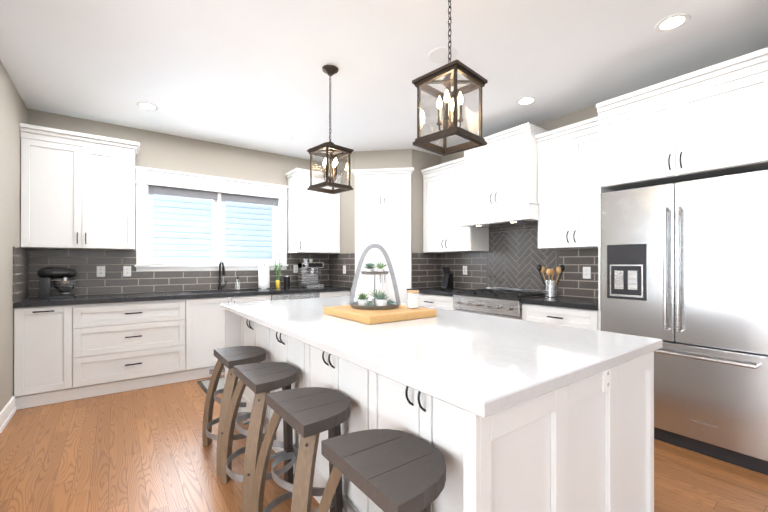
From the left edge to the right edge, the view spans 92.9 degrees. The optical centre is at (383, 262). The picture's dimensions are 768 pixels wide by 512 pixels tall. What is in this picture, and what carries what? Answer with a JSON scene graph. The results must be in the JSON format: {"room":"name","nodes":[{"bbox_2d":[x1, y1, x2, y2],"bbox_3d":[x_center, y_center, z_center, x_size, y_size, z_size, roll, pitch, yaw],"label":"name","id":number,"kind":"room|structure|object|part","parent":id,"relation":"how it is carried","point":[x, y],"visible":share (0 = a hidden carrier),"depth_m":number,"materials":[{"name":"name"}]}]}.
{"room":"kitchen","nodes":[
{"label":"kitchen","id":0,"kind":"room"},
{"bbox_2d":[0,60,26,411],"bbox_3d":[-2.797,-0.132,2.450,0.210,2.780,2.700,0,0,-37],"label":"wall","id":1,"kind":"structure","parent":0,"point":[13,111],"depth_m":2.96,"materials":[{"name":"beige paint"}]},
{"bbox_2d":[0,396,15,432],"bbox_3d":[-0.127,1.193,2.685,4.475,0.130,4.254,0,0,-37],"label":"baseboard","id":2,"kind":"structure","parent":1,"relation":"attached to","point":[8,411],"depth_m":2.88,"materials":[{"name":"white wood"}]},
{"bbox_2d":[13,246,32,302],"bbox_3d":[-3.312,0.100,3.335,0.014,0.476,0.617,0,0,-37],"label":"tile backsplash","id":3,"kind":"structure","parent":1,"relation":"attached to","point":[20,255],"depth_m":3.36,"materials":[{"name":"grey tile"}]},
{"bbox_2d":[27,109,380,296],"bbox_3d":[-1.824,-0.128,4.943,4.820,2.780,0.150,0,0,-37],"label":"wall","id":4,"kind":"structure","parent":0,"point":[158,150],"depth_m":4.44,"materials":[{"name":"beige paint"}]},
{"bbox_2d":[20,131,135,249],"bbox_3d":[-3.062,-0.667,3.714,0.862,1.054,0.350,0,0,-37],"label":"upper cabinet","id":5,"kind":"object","parent":4,"relation":"attached to","point":[77,190],"depth_m":3.55,"materials":[{"name":"white paint"}]},
{"bbox_2d":[33,249,328,296],"bbox_3d":[-2.174,0.102,4.584,3.330,0.476,0.010,0,0,-37],"label":"tile backsplash","id":6,"kind":"structure","parent":4,"relation":"attached to","point":[85,262],"depth_m":4.09,"materials":[{"name":"grey tile"}]},
{"bbox_2d":[97,266,104,276],"bbox_3d":[-3.045,0.092,3.928,0.072,0.115,0.007,0,0,-37],"label":"electrical outlet plate","id":7,"kind":"object","parent":6,"relation":"attached to","point":[100,271],"visible":1,"depth_m":3.93,"materials":[{"name":"white plastic"}]},
{"bbox_2d":[123,266,130,276],"bbox_3d":[-2.858,0.095,4.066,0.072,0.115,0.007,0,0,-37],"label":"electrical outlet plate","id":8,"kind":"object","parent":6,"relation":"attached to","point":[126,270],"visible":1,"depth_m":4.06,"materials":[{"name":"white plastic"}]},
{"bbox_2d":[293,265,297,272],"bbox_3d":[-1.265,0.088,5.245,0.072,0.115,0.007,0,0,-37],"label":"electrical outlet plate","id":9,"kind":"object","parent":6,"relation":"attached to","point":[295,268],"visible":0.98,"depth_m":5.24,"materials":[{"name":"white plastic"}]},
{"bbox_2d":[135,166,288,271],"bbox_3d":[-2.109,-0.492,4.673,1.800,1.183,0.145,0,0,-37],"label":"window","id":10,"kind":"structure","parent":4,"relation":"in","point":[145,177],"depth_m":4.59,"materials":[{"name":"white wood"}]},
{"bbox_2d":[148,185,277,205],"bbox_3d":[-2.101,-0.846,4.664,1.530,0.099,0.014,0,0,-37],"label":"window shade","id":11,"kind":"object","parent":10,"relation":"attached to","point":[170,191],"visible":1,"depth_m":4.58,"materials":[{"name":"grey fabric"}]},
{"bbox_2d":[288,171,339,253],"bbox_3d":[-1.000,-0.664,5.240,0.657,1.054,0.350,0,0,-37],"label":"upper cabinet","id":12,"kind":"object","parent":4,"relation":"attached to","point":[313,216],"depth_m":5.07,"materials":[{"name":"white paint"}]},
{"bbox_2d":[331,152,354,294],"bbox_3d":[-0.586,-0.127,5.305,0.080,2.780,0.740,0,0,-37],"label":"wall","id":13,"kind":"structure","parent":0,"point":[347,199],"depth_m":5.14,"materials":[{"name":"beige paint"}]},
{"bbox_2d":[329,253,354,286],"bbox_3d":[-0.616,0.103,5.268,0.011,0.476,0.717,0,0,-37],"label":"tile backsplash","id":14,"kind":"structure","parent":13,"relation":"attached to","point":[336,261],"depth_m":5.25,"materials":[{"name":"grey tile"}]},
{"bbox_2d":[355,149,411,169],"bbox_3d":[-0.008,-1.390,4.968,0.778,0.256,0.080,0,0,8],"label":"wall","id":15,"kind":"structure","parent":0,"point":[400,158],"depth_m":4.93,"materials":[{"name":"beige paint"}]},
{"bbox_2d":[0,374,767,511],"bbox_3d":[0.903,1.294,0.147,15.000,0.080,11.200,0,0,-37],"label":"floor","id":16,"kind":"structure","parent":0,"point":[142,450],"depth_m":2.25,"materials":[{"name":"brown wood"}]},
{"bbox_2d":[14,305,72,409],"bbox_3d":[-3.173,0.822,3.460,0.382,0.876,0.620,0,0,-37],"label":"base cabinet","id":17,"kind":"object","parent":16,"relation":"on","point":[43,335],"depth_m":3.22,"materials":[{"name":"white paint"}]},
{"bbox_2d":[73,301,192,399],"bbox_3d":[-2.652,0.822,3.846,1.036,0.876,0.620,0,0,-37],"label":"base cabinet","id":18,"kind":"object","parent":16,"relation":"on","point":[76,347],"depth_m":3.59,"materials":[{"name":"white paint"}]},
{"bbox_2d":[13,285,348,308],"bbox_3d":[-1.983,0.362,4.325,3.324,0.042,0.628,0,0,-37],"label":"countertop","id":19,"kind":"structure","parent":18,"relation":"on","point":[101,299],"depth_m":3.84,"materials":[{"name":"black stone"}]},
{"bbox_2d":[37,267,76,298],"bbox_3d":[-3.133,0.189,3.507,0.279,0.298,0.172,0,0,-37],"label":"stand mixer","id":20,"kind":"object","parent":19,"relation":"on","point":[64,286],"visible":1,"depth_m":3.46,"materials":[{"name":"black metal"}]},
{"bbox_2d":[218,261,226,289],"bbox_3d":[-1.982,0.159,4.531,0.107,0.366,0.245,0,0,-36],"label":"faucet","id":21,"kind":"object","parent":19,"relation":"on","point":[220,286],"depth_m":4.57,"materials":[{"name":"black metal"}]},
{"bbox_2d":[257,263,270,288],"bbox_3d":[-1.572,0.173,4.787,0.170,0.335,0.170,0,0,-37],"label":"paper towel holder","id":22,"kind":"object","parent":19,"relation":"on","point":[264,277],"visible":1,"depth_m":4.73,"materials":[{"name":"white paper"}]},
{"bbox_2d":[272,254,282,287],"bbox_3d":[-1.431,0.111,4.920,0.197,0.460,0.192,0,0,-37],"label":"vase","id":23,"kind":"object","parent":19,"relation":"on","point":[277,280],"visible":1,"depth_m":4.90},
{"bbox_2d":[284,275,289,287],"bbox_3d":[-1.324,0.251,4.982,0.088,0.180,0.088,0,0,-37],"label":"canister","id":24,"kind":"object","parent":19,"relation":"on","point":[286,281],"visible":1,"depth_m":4.95,"materials":[{"name":"black metal"}]},
{"bbox_2d":[298,259,323,287],"bbox_3d":[-1.016,0.143,5.079,0.270,0.396,0.351,0,0,-37],"label":"espresso machine","id":25,"kind":"object","parent":19,"relation":"on","point":[307,274],"visible":1,"depth_m":5.06,"materials":[{"name":"silver metal"}]},
{"bbox_2d":[198,376,224,393],"bbox_3d":[-1.517,1.256,3.879,0.750,0.009,0.520,0,0,-37],"label":"rug","id":26,"kind":"object","parent":16,"relation":"on","point":[204,384],"visible":0.21,"depth_m":3.78,"materials":[{"name":"grey fabric"}]},
{"bbox_2d":[193,293,272,379],"bbox_3d":[-1.915,0.823,4.392,0.920,0.876,0.620,0,0,-37],"label":"base cabinet","id":27,"kind":"object","parent":16,"relation":"on","point":[208,314],"depth_m":4.01,"materials":[{"name":"white paint"}]},
{"bbox_2d":[208,367,224,374],"bbox_3d":[-1.833,1.206,4.096,0.260,0.060,0.003,0,0,-37],"label":"air vent grille","id":28,"kind":"object","parent":27,"relation":"attached to","point":[210,371],"visible":0.44,"depth_m":4.04,"materials":[{"name":"white metal"}]},
{"bbox_2d":[202,346,265,475],"bbox_3d":[-0.985,0.928,2.433,0.365,0.661,0.522,0,0,-37],"label":"stool","id":29,"kind":"object","parent":16,"relation":"on","point":[229,358],"visible":0.73,"depth_m":2.35,"materials":[{"name":"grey wood"}]},
{"bbox_2d":[221,362,297,511],"bbox_3d":[-0.669,0.927,2.007,0.365,0.661,0.522,0,0,-37],"label":"stool","id":30,"kind":"object","parent":16,"relation":"on","point":[260,380],"visible":0.9,"depth_m":1.94,"materials":[{"name":"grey wood"}]},
{"bbox_2d":[273,293,324,299],"bbox_3d":[-1.288,0.824,4.856,0.762,0.876,0.620,0,0,-37],"label":"dishwasher","id":31,"kind":"object","parent":16,"relation":"on","point":[276,296],"depth_m":4.61,"materials":[{"name":"silver metal"}]},
{"bbox_2d":[251,387,350,511],"bbox_3d":[-0.336,0.926,1.557,0.365,0.661,0.522,0,0,-37],"label":"stool","id":32,"kind":"object","parent":16,"relation":"on","point":[309,415],"visible":0.96,"depth_m":1.53,"materials":[{"name":"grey wood"}]},
{"bbox_2d":[325,289,350,296],"bbox_3d":[-0.843,0.825,5.185,0.467,0.876,0.620,0,0,-37],"label":"base cabinet","id":33,"kind":"object","parent":16,"relation":"on","point":[347,291],"depth_m":4.98,"materials":[{"name":"white paint"}]},
{"bbox_2d":[317,429,445,511],"bbox_3d":[-0.009,0.926,1.115,0.365,0.661,0.522,0,0,-37],"label":"stool","id":34,"kind":"object","parent":16,"relation":"on","point":[387,470],"visible":1,"depth_m":1.09,"materials":[{"name":"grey wood"}]},
{"bbox_2d":[352,167,413,303],"bbox_3d":[0.015,0.003,5.120,0.842,2.520,0.508,0,0,8],"label":"pantry","id":35,"kind":"object","parent":16,"relation":"on","point":[383,211],"visible":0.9,"depth_m":4.90,"materials":[{"name":"white paint"}]},
{"bbox_2d":[222,308,653,511],"bbox_3d":[-0.061,0.818,2.316,1.217,0.879,2.628,0,0,-37],"label":"kitchen island","id":36,"kind":"object","parent":16,"relation":"on","point":[502,414],"depth_m":1.31,"materials":[{"name":"white paint"}]},
{"bbox_2d":[221,296,662,419],"bbox_3d":[-0.063,0.358,2.320,1.230,0.040,2.680,0,0,-37],"label":"island countertop","id":37,"kind":"structure","parent":36,"relation":"on","point":[490,365],"depth_m":1.45,"materials":[{"name":"white stone"}]},
{"bbox_2d":[323,304,436,324],"bbox_3d":[-0.036,0.314,2.349,0.510,0.045,0.545,0,0,-37],"label":"cutting board","id":38,"kind":"object","parent":37,"relation":"on","point":[401,312],"visible":0.71,"depth_m":2.18,"materials":[{"name":"beige wood"}]},
{"bbox_2d":[349,244,400,309],"bbox_3d":[-0.061,0.083,2.409,0.336,0.416,0.336,0,0,-37],"label":"tiered tray","id":39,"kind":"object","parent":38,"relation":"on","point":[379,301],"visible":1,"depth_m":2.41,"materials":[{"name":"metal"}]},
{"bbox_2d":[407,290,418,308],"bbox_3d":[0.186,0.234,2.336,0.078,0.112,0.078,0,0,-37],"label":"candle jar","id":40,"kind":"object","parent":38,"relation":"on","point":[413,303],"visible":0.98,"depth_m":2.31,"materials":[{"name":"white glass"}]},
{"bbox_3d":[0.707,0.816,1.279,1.217,0.879,0.048,0,0,-36],"label":"panel","id":41,"kind":"part","parent":36,"relation":"part of","materials":[{"name":"white paint"}]},
{"bbox_2d":[602,368,610,391],"bbox_3d":[0.815,0.424,1.335,0.060,0.085,0.007,0,0,-37],"label":"electrical outlet plate","id":42,"kind":"object","parent":36,"relation":"attached to","point":[606,380],"visible":0.94,"depth_m":1.32,"materials":[{"name":"white plastic"}]},
{"bbox_2d":[453,287,544,319],"bbox_3d":[1.259,0.778,3.957,0.696,0.965,0.832,0,0,-37],"label":"range","id":43,"kind":"object","parent":16,"relation":"on","point":[500,302],"visible":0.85,"depth_m":3.79,"materials":[{"name":"silver metal"}]},
{"bbox_2d":[407,287,597,329],"bbox_3d":[1.247,0.801,4.039,0.652,0.920,2.350,0,0,-37],"label":"base cabinet","id":44,"kind":"object","parent":16,"relation":"on","point":[577,312],"visible":0.27,"depth_m":3.29,"materials":[{"name":"white paint"}]},
{"bbox_2d":[440,267,452,288],"bbox_3d":[0.829,0.196,4.821,0.140,0.290,0.100,0,0,-37],"label":"knife block","id":45,"kind":"object","parent":44,"relation":"on","point":[447,283],"visible":1,"depth_m":4.80,"materials":[{"name":"black metal"}]},
{"bbox_2d":[537,264,564,296],"bbox_3d":[1.649,0.177,3.612,0.212,0.323,0.232,0,0,-37],"label":"utensil crock","id":46,"kind":"object","parent":44,"relation":"on","point":[550,287],"visible":1,"depth_m":3.57,"materials":[{"name":"silver metal"}]},
{"bbox_2d":[600,169,767,474],"bbox_3d":[2.216,0.356,2.669,0.714,1.805,0.944,0,0,-37],"label":"fridge","id":47,"kind":"object","parent":16,"relation":"on","point":[684,271],"visible":0.81,"depth_m":2.39,"materials":[{"name":"silver metal"}]},
{"bbox_2d":[0,0,767,162],"bbox_3d":[0.903,-1.576,0.152,15.000,0.100,11.200,0,0,-37],"label":"ceiling","id":48,"kind":"structure","parent":0,"point":[249,74],"depth_m":2.72,"materials":[{"name":"white paint"}]},
{"bbox_2d":[137,102,158,110],"bbox_3d":[-2.294,-1.517,3.546,0.184,0.006,0.184,0,0,-37],"label":"recessed light","id":49,"kind":"object","parent":48,"relation":"in","point":[147,106],"visible":1,"depth_m":3.54,"materials":[{"name":"white"}]},
{"bbox_2d":[307,65,353,193],"bbox_3d":[-0.422,-1.046,2.865,0.260,0.949,0.260,0,0,-45],"label":"pendant light","id":50,"kind":"object","parent":48,"relation":"hanging from","point":[329,146],"visible":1,"depth_m":2.85,"materials":[{"name":"brown metal"}]},
{"bbox_2d":[428,46,457,63],"bbox_3d":[0.429,-1.517,2.675,0.216,0.008,0.216,0,0,-37],"label":"ceiling speaker","id":51,"kind":"object","parent":48,"relation":"attached to","point":[438,55],"visible":0.96,"depth_m":2.67},
{"bbox_2d":[412,0,487,155],"bbox_3d":[0.320,-1.048,1.779,0.260,0.949,0.260,0,0,-45],"label":"pendant light","id":52,"kind":"object","parent":48,"relation":"hanging from","point":[473,81],"visible":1,"depth_m":1.75,"materials":[{"name":"brown metal"}]},
{"bbox_2d":[516,97,536,105],"bbox_3d":[1.336,-1.517,3.433,0.184,0.006,0.184,0,0,-37],"label":"recessed light","id":53,"kind":"object","parent":48,"relation":"in","point":[524,101],"visible":1,"depth_m":3.43,"materials":[{"name":"white"}]},
{"bbox_2d":[654,13,690,31],"bbox_3d":[1.827,-1.519,2.316,0.184,0.006,0.184,0,0,-37],"label":"recessed light","id":54,"kind":"object","parent":48,"relation":"in","point":[672,22],"visible":1,"depth_m":2.31,"materials":[{"name":"white"}]},
{"bbox_2d":[408,149,440,288],"bbox_3d":[0.564,-0.127,5.061,0.540,2.780,0.080,0,0,-37],"label":"wall","id":55,"kind":"structure","parent":0,"point":[421,160],"depth_m":4.94,"materials":[{"name":"beige paint"}]},
{"bbox_2d":[412,253,440,287],"bbox_3d":[0.587,0.102,5.021,0.530,0.476,0.010,0,0,-37],"label":"tile backsplash","id":56,"kind":"structure","parent":55,"relation":"attached to","point":[427,270],"depth_m":5.01,"materials":[{"name":"grey tile"}]},
{"bbox_2d":[441,105,597,297],"bbox_3d":[1.543,-0.129,4.318,0.150,2.780,4.860,0,0,-37],"label":"wall","id":57,"kind":"structure","parent":0,"point":[573,117],"depth_m":3.76,"materials":[{"name":"beige paint"}]},
{"bbox_2d":[423,163,488,252],"bbox_3d":[0.917,-0.665,4.745,0.348,1.054,0.826,0,0,-37],"label":"upper cabinet","id":58,"kind":"object","parent":57,"relation":"attached to","point":[443,190],"depth_m":4.61,"materials":[{"name":"white paint"}]},
{"bbox_2d":[457,123,547,228],"bbox_3d":[1.334,-0.885,4.015,0.544,0.948,0.906,0,0,-37],"label":"range hood","id":59,"kind":"object","parent":57,"relation":"attached to","point":[500,179],"visible":0.88,"depth_m":3.81,"materials":[{"name":"white paint"}]},
{"bbox_2d":[441,224,597,297],"bbox_3d":[1.504,-0.100,4.237,0.010,0.878,2.363,0,0,-37],"label":"tile backsplash","id":60,"kind":"structure","parent":57,"relation":"attached to","point":[572,282],"depth_m":3.77,"materials":[{"name":"grey tile"}]},
{"bbox_2d":[463,266,466,274],"bbox_3d":[1.067,0.099,4.812,0.007,0.115,0.072,0,0,-37],"label":"electrical outlet plate","id":61,"kind":"object","parent":60,"relation":"attached to","point":[464,270],"visible":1,"depth_m":4.81,"materials":[{"name":"white plastic"}]},
{"bbox_2d":[583,267,590,278],"bbox_3d":[1.983,0.097,3.573,0.007,0.115,0.072,0,0,-37],"label":"electrical outlet plate","id":62,"kind":"object","parent":60,"relation":"attached to","point":[586,272],"visible":1,"depth_m":3.57,"materials":[{"name":"white plastic"}]},
{"bbox_2d":[486,226,558,294],"bbox_3d":[1.550,-0.030,4.173,0.012,0.738,0.920,0,0,-37],"label":"wall tile","id":63,"kind":"structure","parent":57,"relation":"attached to","point":[515,257],"depth_m":4.18,"materials":[{"name":"tile"}]},
{"bbox_2d":[536,123,613,250],"bbox_3d":[1.867,-0.667,3.461,0.348,1.054,0.680,0,0,-37],"label":"upper cabinet","id":64,"kind":"object","parent":57,"relation":"attached to","point":[568,197],"depth_m":3.37,"materials":[{"name":"white paint"}]},
{"bbox_2d":[596,59,767,190],"bbox_3d":[2.260,-0.899,2.702,0.619,0.594,0.970,0,0,-37],"label":"upper cabinet","id":65,"kind":"object","parent":57,"relation":"attached to","point":[716,125],"depth_m":2.47,"materials":[{"name":"white paint"}]},
{"label":"outside","id":66,"kind":"structure","parent":0,"visible":0},
{"bbox_2d":[153,194,272,259],"bbox_3d":[-3.231,-0.985,6.577,12.000,4.500,0.050,0,0,-37],"label":"siding","id":67,"kind":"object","parent":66,"point":[250,231],"depth_m":6.54,"materials":[{"name":"blue"}]}
]}

